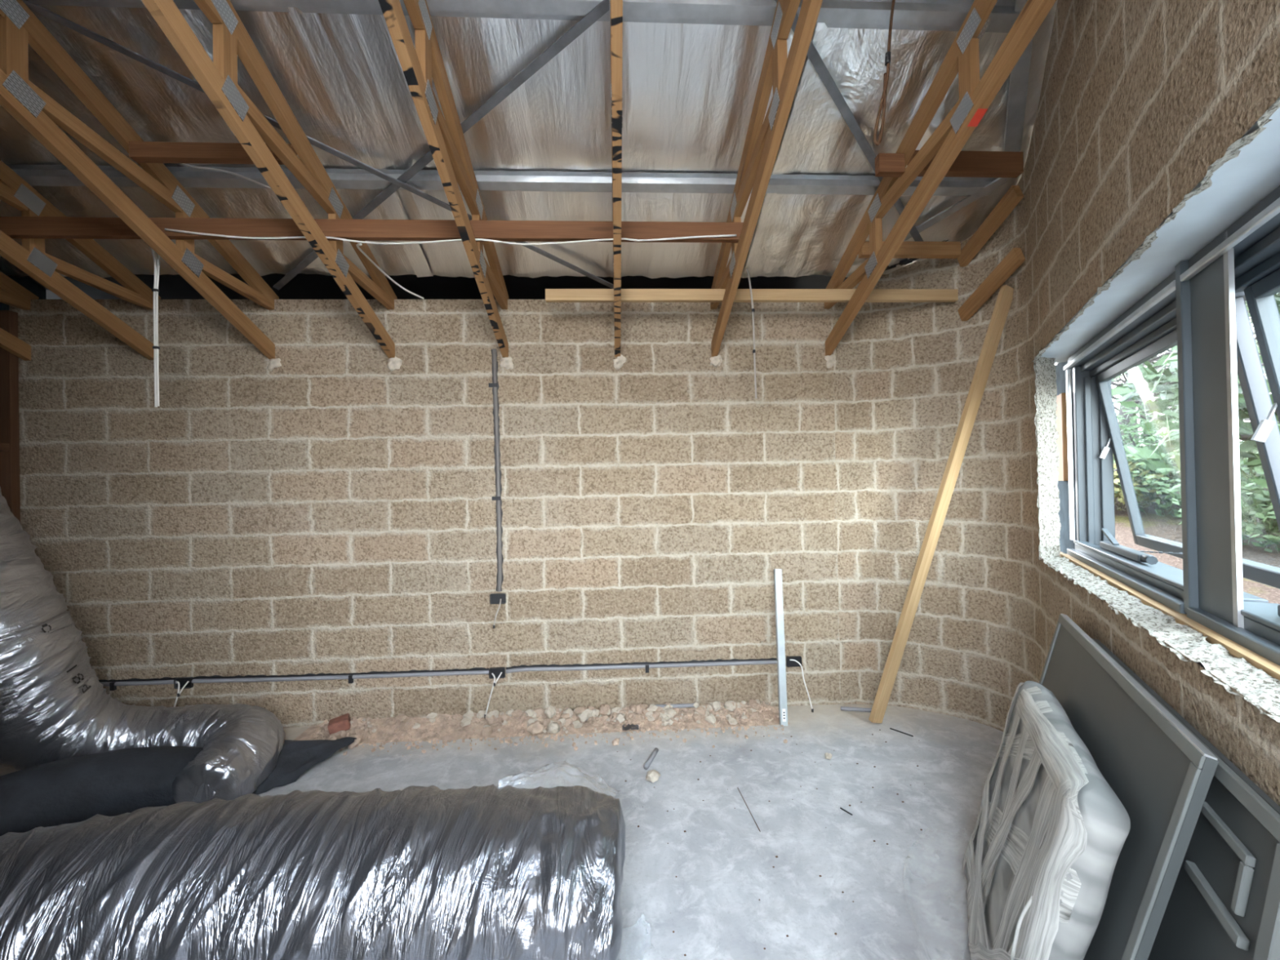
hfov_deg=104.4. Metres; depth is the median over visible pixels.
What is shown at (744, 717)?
chunk
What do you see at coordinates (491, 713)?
chunk
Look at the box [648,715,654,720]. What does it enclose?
chunk
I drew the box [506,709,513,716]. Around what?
chunk
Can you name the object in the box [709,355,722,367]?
mortar patch
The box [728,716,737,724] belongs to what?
chunk
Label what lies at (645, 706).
chunk
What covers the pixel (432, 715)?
chunk
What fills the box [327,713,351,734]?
fragment
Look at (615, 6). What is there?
roof truss
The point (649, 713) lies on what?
chunk
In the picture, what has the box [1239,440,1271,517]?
shrub
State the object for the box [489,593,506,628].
wall box
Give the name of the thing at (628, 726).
scrap
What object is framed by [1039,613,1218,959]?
panel
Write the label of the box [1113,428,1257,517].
shrub
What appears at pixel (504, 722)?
chunk
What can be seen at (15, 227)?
binder
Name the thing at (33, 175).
metal beam
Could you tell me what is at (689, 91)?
ceiling
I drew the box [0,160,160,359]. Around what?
roof truss
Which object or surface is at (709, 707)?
chunk
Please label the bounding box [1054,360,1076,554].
trim
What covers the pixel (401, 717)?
chunk
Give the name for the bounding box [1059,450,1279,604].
ground
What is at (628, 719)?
chunk
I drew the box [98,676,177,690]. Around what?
conduit
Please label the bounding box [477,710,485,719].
chunk
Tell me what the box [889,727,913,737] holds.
wire offcut
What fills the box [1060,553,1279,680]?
trim
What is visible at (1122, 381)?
tree
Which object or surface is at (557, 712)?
chunk
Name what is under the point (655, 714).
chunk
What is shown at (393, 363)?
mortar patch
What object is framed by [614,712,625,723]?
chunk
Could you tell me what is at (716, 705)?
chunk
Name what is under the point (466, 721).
chunk
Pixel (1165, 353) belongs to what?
tree
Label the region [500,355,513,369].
mortar patch
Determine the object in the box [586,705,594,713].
chunk
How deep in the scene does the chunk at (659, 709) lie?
3.15 m
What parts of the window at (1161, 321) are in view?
stay arm, sash, winder handle, sash rail, winder chain, frame sill, sash rail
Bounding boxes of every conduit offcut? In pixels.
[643,747,658,769]
[654,703,694,707]
[840,706,885,712]
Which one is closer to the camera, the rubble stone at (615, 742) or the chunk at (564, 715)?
the rubble stone at (615, 742)
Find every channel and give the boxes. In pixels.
[903,177,1008,241]
[1003,0,1033,151]
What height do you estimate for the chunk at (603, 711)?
0.052 m
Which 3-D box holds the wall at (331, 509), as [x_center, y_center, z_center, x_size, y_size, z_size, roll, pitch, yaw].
[-1.468,0.194,3.288,5.300,2.710,0.220,-1,0,-3]
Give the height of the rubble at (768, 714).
0.055 m
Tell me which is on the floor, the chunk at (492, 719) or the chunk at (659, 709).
the chunk at (492, 719)
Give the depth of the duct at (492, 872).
1.35 m
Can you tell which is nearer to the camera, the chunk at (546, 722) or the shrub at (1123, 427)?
the chunk at (546, 722)
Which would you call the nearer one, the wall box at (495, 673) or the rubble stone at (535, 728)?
the rubble stone at (535, 728)
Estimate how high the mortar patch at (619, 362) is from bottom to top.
0.119 m
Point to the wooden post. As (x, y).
(9, 362)
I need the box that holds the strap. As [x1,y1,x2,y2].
[775,0,923,241]
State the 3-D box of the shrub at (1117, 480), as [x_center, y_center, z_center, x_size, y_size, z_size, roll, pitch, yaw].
[6.407,0.049,7.034,1.605,0.991,1.613,-1,0,-31]
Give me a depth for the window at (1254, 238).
1.26 m
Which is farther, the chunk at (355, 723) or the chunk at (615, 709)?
the chunk at (615, 709)
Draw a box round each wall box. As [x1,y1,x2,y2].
[173,676,193,706]
[484,666,505,718]
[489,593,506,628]
[786,655,813,712]
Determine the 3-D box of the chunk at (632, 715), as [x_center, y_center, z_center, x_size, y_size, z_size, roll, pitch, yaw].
[-0.049,1.486,3.118,0.063,0.040,0.043,-1,0,32]
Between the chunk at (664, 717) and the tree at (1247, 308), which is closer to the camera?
the chunk at (664, 717)
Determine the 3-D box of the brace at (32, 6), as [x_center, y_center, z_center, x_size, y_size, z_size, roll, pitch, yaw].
[-1.322,-1.532,2.458,2.766,0.605,0.030,-1,0,-34]
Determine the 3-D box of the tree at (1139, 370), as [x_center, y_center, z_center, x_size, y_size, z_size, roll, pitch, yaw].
[8.557,-2.454,6.456,3.274,5.473,3.668,-1,0,-38]
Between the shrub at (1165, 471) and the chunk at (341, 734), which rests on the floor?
the chunk at (341, 734)
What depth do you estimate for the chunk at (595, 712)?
3.13 m
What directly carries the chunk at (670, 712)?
on the floor
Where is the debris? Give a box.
[617,733,924,955]
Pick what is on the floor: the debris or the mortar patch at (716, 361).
the debris
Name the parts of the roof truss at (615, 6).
nail plate, nail plate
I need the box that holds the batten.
[545,288,958,302]
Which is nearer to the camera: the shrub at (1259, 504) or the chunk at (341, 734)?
the chunk at (341, 734)
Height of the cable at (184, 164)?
0.180 m
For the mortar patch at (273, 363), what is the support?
attached to the wall at (331, 509)
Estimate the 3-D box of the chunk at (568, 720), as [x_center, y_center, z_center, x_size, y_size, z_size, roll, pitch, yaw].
[-0.444,1.497,3.083,0.061,0.039,0.054,-1,0,-35]
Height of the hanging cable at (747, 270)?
0.754 m
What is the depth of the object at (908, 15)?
1.95 m
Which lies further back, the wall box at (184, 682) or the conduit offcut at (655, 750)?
the wall box at (184, 682)
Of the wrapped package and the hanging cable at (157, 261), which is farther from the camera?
the hanging cable at (157, 261)
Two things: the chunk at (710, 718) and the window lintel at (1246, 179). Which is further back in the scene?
the chunk at (710, 718)
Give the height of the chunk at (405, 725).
0.050 m
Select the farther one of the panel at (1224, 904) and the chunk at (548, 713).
the chunk at (548, 713)
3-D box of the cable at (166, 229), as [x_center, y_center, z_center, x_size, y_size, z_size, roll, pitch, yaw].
[-0.911,-1.220,2.498,2.826,0.072,0.009,-1,0,-3]
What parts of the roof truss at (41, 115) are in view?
nail plate, nail plate, nail plate, nail plate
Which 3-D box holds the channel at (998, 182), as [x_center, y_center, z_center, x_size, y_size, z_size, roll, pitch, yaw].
[1.758,-1.528,2.827,0.544,0.179,0.053,-1,0,42]
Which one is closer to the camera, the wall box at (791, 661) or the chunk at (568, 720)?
the chunk at (568, 720)
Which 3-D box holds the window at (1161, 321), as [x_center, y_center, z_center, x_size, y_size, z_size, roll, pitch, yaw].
[1.976,-0.120,1.909,0.274,1.008,1.325,-1,0,30]
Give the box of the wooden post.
[0,275,46,524]
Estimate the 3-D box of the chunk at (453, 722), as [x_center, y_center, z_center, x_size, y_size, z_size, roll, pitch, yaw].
[-1.161,1.509,3.088,0.032,0.025,0.032,-1,0,-30]
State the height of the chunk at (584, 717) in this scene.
0.060 m
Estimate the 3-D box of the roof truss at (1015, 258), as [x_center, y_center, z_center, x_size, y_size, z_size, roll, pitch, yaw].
[2.002,-1.277,2.852,0.038,0.595,0.471,-1,0,-3]
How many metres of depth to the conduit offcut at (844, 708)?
3.19 m
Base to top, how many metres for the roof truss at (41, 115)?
1.503 m
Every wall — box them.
[8,299,821,728]
[813,0,1279,806]
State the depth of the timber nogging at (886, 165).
2.39 m
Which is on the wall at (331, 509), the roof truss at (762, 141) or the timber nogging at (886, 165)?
the roof truss at (762, 141)
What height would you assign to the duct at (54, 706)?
2.242 m
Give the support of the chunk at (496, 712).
on the floor
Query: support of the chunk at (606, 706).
on the floor
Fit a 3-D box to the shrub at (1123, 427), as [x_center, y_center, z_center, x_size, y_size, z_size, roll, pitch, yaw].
[7.209,-0.382,7.203,2.238,1.550,1.885,-1,0,-3]
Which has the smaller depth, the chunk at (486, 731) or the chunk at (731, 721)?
the chunk at (486, 731)
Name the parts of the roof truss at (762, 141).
nail plate, nail plate, nail plate, nail plate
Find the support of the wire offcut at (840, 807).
on the floor
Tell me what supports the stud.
on the floor
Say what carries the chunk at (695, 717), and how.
on the floor
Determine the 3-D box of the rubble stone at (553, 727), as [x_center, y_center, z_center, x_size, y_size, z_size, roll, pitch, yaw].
[-0.525,1.499,3.002,0.080,0.060,0.075,-1,0,-26]
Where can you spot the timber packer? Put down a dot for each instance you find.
(1061, 409)
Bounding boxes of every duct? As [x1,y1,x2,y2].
[0,487,284,803]
[0,761,653,959]
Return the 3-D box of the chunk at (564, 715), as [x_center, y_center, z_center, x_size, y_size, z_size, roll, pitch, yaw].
[-0.469,1.487,3.111,0.060,0.050,0.074,-1,0,24]
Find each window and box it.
[1063,260,1279,613]
[1179,185,1279,665]
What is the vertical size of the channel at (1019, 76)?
0.288 m
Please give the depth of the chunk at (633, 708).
3.15 m
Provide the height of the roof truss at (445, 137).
2.000 m
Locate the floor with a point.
(908, 895)
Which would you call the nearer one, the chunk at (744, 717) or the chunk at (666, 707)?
the chunk at (744, 717)
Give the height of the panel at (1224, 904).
0.942 m
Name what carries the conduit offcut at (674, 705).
on the chunk at (652, 707)
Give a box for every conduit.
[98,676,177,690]
[191,667,488,683]
[488,348,503,591]
[505,657,777,673]
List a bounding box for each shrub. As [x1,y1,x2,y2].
[1113,400,1179,502]
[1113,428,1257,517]
[1113,456,1178,511]
[1164,451,1279,552]
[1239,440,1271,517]
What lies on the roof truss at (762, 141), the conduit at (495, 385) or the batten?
the batten
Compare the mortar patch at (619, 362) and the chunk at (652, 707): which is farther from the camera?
the mortar patch at (619, 362)
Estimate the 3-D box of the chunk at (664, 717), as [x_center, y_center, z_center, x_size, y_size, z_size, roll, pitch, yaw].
[0.157,1.487,3.089,0.057,0.044,0.045,-1,0,-11]
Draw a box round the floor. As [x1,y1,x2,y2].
[0,703,1003,959]
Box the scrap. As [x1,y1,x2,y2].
[622,724,639,730]
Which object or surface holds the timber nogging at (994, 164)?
attached to the roof truss at (949, 138)
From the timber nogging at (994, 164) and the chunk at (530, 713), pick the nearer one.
the timber nogging at (994, 164)
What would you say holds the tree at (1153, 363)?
on the ground
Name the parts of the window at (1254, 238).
frame sill, sash, stay arm, sash rail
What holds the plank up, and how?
on the floor
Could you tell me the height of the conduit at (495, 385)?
1.567 m
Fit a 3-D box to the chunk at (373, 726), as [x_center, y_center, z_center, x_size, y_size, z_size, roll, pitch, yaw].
[-1.628,1.520,3.042,0.038,0.030,0.039,-1,0,-6]
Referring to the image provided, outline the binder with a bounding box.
[0,216,743,242]
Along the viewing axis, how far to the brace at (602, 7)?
2.19 m
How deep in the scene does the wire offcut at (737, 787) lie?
2.26 m
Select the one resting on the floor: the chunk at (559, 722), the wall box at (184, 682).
the chunk at (559, 722)
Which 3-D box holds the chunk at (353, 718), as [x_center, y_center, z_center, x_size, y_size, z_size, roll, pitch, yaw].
[-1.799,1.503,3.117,0.049,0.032,0.029,-1,-1,43]
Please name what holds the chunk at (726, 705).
on the floor
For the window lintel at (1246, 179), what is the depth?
1.23 m
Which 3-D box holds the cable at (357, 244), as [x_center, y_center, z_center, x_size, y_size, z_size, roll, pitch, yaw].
[-1.446,-1.194,2.814,0.132,0.091,0.684,-1,0,1]
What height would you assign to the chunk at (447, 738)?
0.039 m
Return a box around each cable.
[150,247,159,407]
[164,228,736,244]
[178,163,272,190]
[355,243,423,299]
[746,269,756,398]
[873,0,895,146]
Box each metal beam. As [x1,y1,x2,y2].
[5,164,997,195]
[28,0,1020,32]
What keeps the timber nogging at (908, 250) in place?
attached to the roof truss at (949, 138)
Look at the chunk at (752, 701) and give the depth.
3.23 m
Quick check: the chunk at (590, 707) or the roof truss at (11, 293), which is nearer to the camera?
the roof truss at (11, 293)
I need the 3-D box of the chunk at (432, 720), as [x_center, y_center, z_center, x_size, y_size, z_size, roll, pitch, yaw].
[-1.298,1.505,3.106,0.037,0.028,0.031,-1,0,27]
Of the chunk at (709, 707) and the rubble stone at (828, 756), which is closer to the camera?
the rubble stone at (828, 756)
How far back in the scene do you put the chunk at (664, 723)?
3.04 m
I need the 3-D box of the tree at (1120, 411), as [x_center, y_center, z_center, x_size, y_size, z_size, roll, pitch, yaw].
[8.411,-2.551,7.891,3.711,5.361,3.648,-1,0,41]
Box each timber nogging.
[128,141,297,164]
[857,240,960,258]
[875,152,905,177]
[885,240,948,270]
[906,150,1023,177]
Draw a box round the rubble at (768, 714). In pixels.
[293,701,789,755]
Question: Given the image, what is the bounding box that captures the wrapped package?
[962,680,1130,959]
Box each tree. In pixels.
[1054,310,1271,482]
[1111,292,1279,488]
[1111,333,1257,460]
[1111,357,1178,487]
[1113,314,1279,422]
[1141,293,1276,441]
[1150,305,1279,422]
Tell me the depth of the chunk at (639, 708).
3.16 m
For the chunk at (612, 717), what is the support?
on the floor
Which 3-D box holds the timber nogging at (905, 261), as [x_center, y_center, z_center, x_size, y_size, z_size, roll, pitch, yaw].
[1.687,-1.419,3.176,0.520,0.136,0.088,-1,0,24]
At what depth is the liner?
2.23 m
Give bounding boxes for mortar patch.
[266,358,281,371]
[386,355,402,371]
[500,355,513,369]
[613,354,626,369]
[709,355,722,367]
[824,354,836,368]
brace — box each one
[22,0,613,288]
[273,0,609,289]
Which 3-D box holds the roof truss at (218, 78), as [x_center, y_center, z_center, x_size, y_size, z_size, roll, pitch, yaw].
[-1.537,-1.534,1.900,0.043,1.503,2.662,-1,0,-3]
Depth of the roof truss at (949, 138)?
2.17 m
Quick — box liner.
[0,737,356,835]
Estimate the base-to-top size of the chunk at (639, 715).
0.039 m
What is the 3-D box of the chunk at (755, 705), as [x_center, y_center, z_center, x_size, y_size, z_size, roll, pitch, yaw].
[0.749,1.461,3.205,0.041,0.040,0.063,-1,0,-27]
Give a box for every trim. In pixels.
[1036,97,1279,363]
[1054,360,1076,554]
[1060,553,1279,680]
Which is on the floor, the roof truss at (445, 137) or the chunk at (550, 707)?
the chunk at (550, 707)
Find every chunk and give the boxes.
[335,730,346,737]
[349,728,362,735]
[351,716,356,721]
[352,721,358,726]
[371,725,377,731]
[395,714,406,720]
[398,720,410,730]
[412,722,420,728]
[426,712,437,719]
[429,718,435,722]
[442,734,453,742]
[450,720,456,724]
[460,716,471,727]
[462,710,473,719]
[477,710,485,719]
[481,726,492,737]
[484,711,495,719]
[486,715,497,724]
[493,710,498,716]
[500,713,509,721]
[501,720,507,724]
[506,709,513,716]
[511,709,523,718]
[524,709,534,717]
[526,718,537,727]
[533,707,544,717]
[542,719,551,726]
[544,708,554,718]
[547,705,556,715]
[555,708,559,714]
[555,720,562,727]
[558,713,568,719]
[558,718,565,725]
[562,707,573,717]
[564,717,573,726]
[572,720,582,728]
[573,706,586,714]
[577,711,589,722]
[582,708,592,717]
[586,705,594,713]
[591,708,599,716]
[598,707,609,715]
[600,703,610,709]
[601,714,609,720]
[609,714,616,721]
[612,706,622,712]
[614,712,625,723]
[624,719,630,724]
[626,718,633,724]
[627,712,636,719]
[630,704,636,712]
[635,703,643,714]
[635,713,643,720]
[641,703,648,710]
[645,711,653,716]
[646,703,658,712]
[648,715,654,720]
[652,711,660,719]
[655,706,663,712]
[661,714,669,722]
[661,720,667,726]
[663,704,672,710]
[664,707,676,718]
[666,718,673,725]
[692,713,701,722]
[693,701,699,708]
[694,706,706,715]
[705,713,715,725]
[706,704,712,709]
[710,701,720,711]
[724,700,735,709]
[724,701,736,711]
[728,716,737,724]
[741,714,747,719]
[748,698,756,705]
[751,702,759,709]
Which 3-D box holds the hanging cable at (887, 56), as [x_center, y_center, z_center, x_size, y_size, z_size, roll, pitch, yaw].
[0.925,-1.580,1.862,0.113,0.654,0.020,-1,0,-3]
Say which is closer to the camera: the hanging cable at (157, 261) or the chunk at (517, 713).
the hanging cable at (157, 261)
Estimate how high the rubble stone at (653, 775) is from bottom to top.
0.051 m
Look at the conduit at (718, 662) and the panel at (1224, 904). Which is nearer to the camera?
the panel at (1224, 904)
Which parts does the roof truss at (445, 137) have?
nail plate, nail plate, nail plate, nail plate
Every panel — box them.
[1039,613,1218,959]
[1091,638,1279,959]
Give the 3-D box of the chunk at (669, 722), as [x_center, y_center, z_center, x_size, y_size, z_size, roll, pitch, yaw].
[0.185,1.495,3.059,0.035,0.034,0.045,-1,0,-26]
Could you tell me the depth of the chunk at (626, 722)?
3.06 m
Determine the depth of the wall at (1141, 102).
2.62 m
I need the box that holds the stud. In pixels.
[773,568,787,725]
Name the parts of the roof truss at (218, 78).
nail plate, nail plate, nail plate, nail plate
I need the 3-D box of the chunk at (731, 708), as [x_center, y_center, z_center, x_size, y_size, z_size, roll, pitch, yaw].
[0.585,1.457,3.197,0.061,0.056,0.073,-1,0,-17]
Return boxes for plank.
[868,284,1013,723]
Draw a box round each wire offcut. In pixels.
[737,786,760,831]
[840,807,852,815]
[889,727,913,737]
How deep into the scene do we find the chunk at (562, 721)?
3.05 m
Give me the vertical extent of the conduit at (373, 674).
0.078 m
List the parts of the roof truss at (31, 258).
nail plate, nail plate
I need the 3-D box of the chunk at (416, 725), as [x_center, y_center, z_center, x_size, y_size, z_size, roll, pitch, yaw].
[-1.373,1.513,3.046,0.033,0.037,0.041,-1,-1,44]
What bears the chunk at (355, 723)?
on the floor
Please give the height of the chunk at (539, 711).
0.050 m
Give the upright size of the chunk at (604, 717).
0.030 m
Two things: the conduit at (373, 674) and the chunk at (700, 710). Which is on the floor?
the chunk at (700, 710)
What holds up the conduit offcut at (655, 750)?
on the floor
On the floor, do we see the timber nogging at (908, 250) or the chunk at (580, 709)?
the chunk at (580, 709)
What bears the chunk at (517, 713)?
on the floor
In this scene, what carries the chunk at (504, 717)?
on the floor
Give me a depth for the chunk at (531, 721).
3.03 m
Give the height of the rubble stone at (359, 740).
0.066 m
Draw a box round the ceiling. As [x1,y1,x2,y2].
[0,0,1057,299]
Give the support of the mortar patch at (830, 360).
attached to the wall at (1141, 102)
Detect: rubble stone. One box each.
[348,734,363,749]
[526,720,544,734]
[546,722,559,733]
[611,737,619,746]
[645,769,660,782]
[824,752,831,759]
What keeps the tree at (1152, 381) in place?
on the ground
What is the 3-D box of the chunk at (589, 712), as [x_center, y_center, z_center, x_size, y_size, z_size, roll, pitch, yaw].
[-0.330,1.476,3.141,0.081,0.055,0.061,-1,0,-13]
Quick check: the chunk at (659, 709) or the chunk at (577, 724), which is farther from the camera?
the chunk at (659, 709)
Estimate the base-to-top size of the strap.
0.627 m
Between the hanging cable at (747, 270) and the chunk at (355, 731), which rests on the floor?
the chunk at (355, 731)
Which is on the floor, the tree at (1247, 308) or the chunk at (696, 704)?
the chunk at (696, 704)
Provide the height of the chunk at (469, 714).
0.060 m
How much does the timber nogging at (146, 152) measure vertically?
0.070 m
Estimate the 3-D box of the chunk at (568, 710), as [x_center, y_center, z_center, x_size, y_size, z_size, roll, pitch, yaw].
[-0.450,1.475,3.139,0.068,0.060,0.062,-1,0,23]
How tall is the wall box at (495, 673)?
0.290 m
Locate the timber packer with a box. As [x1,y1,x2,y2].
[1055,392,1068,480]
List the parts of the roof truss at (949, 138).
nail plate, nail plate, nail plate, nail plate, nail plate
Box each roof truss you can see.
[0,0,279,359]
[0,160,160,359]
[0,271,39,360]
[141,0,397,358]
[377,0,509,357]
[608,0,622,356]
[710,0,822,356]
[824,0,1056,355]
[956,185,1025,320]

